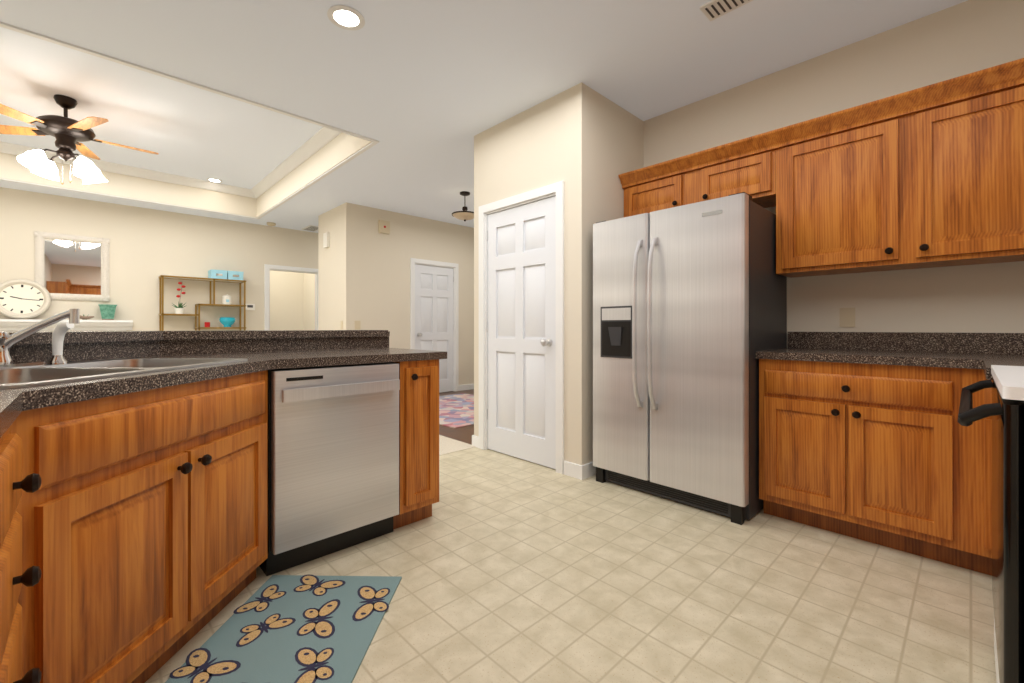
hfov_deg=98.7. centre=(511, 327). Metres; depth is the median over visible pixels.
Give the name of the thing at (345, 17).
recessed light
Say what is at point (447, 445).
floor
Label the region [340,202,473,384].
wall
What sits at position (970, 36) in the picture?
wall
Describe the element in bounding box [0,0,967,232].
ceiling
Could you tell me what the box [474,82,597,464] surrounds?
wall
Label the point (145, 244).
wall
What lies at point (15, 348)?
faucet
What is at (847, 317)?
electrical outlet
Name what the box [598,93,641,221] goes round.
wall
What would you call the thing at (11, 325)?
mantel
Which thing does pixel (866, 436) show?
base cabinet
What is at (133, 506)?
base cabinet
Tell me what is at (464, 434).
floor
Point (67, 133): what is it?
ceiling fan
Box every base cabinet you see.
[0,340,446,682]
[756,332,1023,575]
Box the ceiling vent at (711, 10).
[700,0,752,20]
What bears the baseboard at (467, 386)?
attached to the wall at (361, 264)
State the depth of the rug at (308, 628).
1.49 m
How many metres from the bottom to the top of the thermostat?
0.100 m
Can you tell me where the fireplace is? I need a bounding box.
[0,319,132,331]
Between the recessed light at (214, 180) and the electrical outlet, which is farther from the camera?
the recessed light at (214, 180)
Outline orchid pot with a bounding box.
[172,282,185,313]
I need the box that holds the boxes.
[208,269,243,279]
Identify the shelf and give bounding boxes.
[159,275,245,330]
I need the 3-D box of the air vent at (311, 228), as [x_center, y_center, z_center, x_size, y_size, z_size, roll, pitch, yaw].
[-3.394,-1.686,7.483,0.220,0.014,0.400,0,0,-44]
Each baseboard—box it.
[459,384,473,390]
[472,435,478,446]
[578,462,595,479]
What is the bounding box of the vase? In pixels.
[98,304,116,319]
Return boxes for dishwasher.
[259,362,399,575]
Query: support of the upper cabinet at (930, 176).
attached to the wall at (970, 36)
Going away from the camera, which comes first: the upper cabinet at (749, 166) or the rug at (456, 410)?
the upper cabinet at (749, 166)
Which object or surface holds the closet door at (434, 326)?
in the wall at (361, 264)
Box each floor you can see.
[145,447,996,682]
[439,389,473,444]
[439,435,474,455]
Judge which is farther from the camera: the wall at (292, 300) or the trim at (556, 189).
the wall at (292, 300)
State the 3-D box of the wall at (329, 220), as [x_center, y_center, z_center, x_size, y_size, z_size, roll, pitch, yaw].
[-2.554,-0.323,6.362,0.120,2.740,0.720,0,0,-44]
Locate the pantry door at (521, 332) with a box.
[487,196,555,468]
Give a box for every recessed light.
[206,178,222,182]
[327,5,364,29]
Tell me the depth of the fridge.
2.56 m
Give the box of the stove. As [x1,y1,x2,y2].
[957,365,1023,682]
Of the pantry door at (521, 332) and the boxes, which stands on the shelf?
the boxes
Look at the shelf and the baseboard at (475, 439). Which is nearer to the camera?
the baseboard at (475, 439)
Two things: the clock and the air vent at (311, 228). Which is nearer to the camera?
the clock
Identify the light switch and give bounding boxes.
[355,321,359,328]
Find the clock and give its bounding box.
[0,279,50,318]
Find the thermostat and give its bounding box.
[246,304,254,309]
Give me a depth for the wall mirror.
5.73 m
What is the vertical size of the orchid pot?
0.470 m
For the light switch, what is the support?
attached to the wall at (361, 264)
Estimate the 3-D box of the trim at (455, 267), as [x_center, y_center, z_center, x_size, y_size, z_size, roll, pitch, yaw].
[-1.248,-0.001,6.979,0.890,2.095,0.138,0,0,-44]
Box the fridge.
[593,192,786,524]
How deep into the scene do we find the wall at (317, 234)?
6.67 m
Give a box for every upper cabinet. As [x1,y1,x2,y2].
[618,154,693,216]
[694,130,777,207]
[770,91,913,277]
[910,58,1023,268]
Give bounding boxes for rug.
[165,574,401,682]
[439,393,473,427]
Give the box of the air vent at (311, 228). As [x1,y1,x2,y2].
[302,225,317,230]
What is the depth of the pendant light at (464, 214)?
5.47 m
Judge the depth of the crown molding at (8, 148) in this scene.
5.78 m
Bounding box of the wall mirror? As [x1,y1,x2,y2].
[34,231,109,300]
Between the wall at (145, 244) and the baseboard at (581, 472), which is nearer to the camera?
the baseboard at (581, 472)
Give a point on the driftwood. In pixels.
(83, 317)
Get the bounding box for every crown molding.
[0,21,363,137]
[0,141,247,216]
[248,133,378,218]
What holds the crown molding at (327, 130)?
attached to the ceiling
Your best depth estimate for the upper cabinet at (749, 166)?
2.77 m
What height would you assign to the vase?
0.204 m
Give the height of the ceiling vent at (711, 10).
0.014 m
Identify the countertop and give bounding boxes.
[0,332,389,343]
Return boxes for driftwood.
[80,315,93,319]
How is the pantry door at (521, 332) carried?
in the wall at (584, 144)
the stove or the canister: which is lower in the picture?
the stove
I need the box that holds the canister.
[222,294,230,304]
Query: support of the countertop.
on the base cabinet at (133, 506)
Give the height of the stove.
1.130 m
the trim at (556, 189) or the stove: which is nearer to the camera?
the stove
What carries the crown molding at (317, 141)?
attached to the ceiling
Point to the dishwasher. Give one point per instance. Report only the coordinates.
(333, 459)
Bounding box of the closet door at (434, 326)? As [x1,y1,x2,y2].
[415,264,453,392]
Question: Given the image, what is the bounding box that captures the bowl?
[219,317,235,326]
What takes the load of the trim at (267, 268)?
attached to the wall at (145, 244)
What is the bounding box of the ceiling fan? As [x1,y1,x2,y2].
[0,94,158,183]
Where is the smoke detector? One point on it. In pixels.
(271, 224)
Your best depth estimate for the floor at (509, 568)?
1.71 m
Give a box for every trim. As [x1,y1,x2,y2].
[264,264,317,329]
[410,258,458,390]
[479,181,563,473]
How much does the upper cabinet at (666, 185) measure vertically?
0.358 m
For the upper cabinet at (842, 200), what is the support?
attached to the wall at (970, 36)
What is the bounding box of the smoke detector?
[267,222,275,225]
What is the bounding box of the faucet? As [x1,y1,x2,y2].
[0,308,79,372]
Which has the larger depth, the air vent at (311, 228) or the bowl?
the air vent at (311, 228)
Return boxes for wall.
[0,187,315,330]
[270,270,314,329]
[316,215,319,329]
[320,206,339,329]
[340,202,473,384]
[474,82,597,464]
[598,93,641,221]
[642,0,1023,347]
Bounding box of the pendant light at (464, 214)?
[452,191,473,220]
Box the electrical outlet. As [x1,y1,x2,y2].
[840,308,854,326]

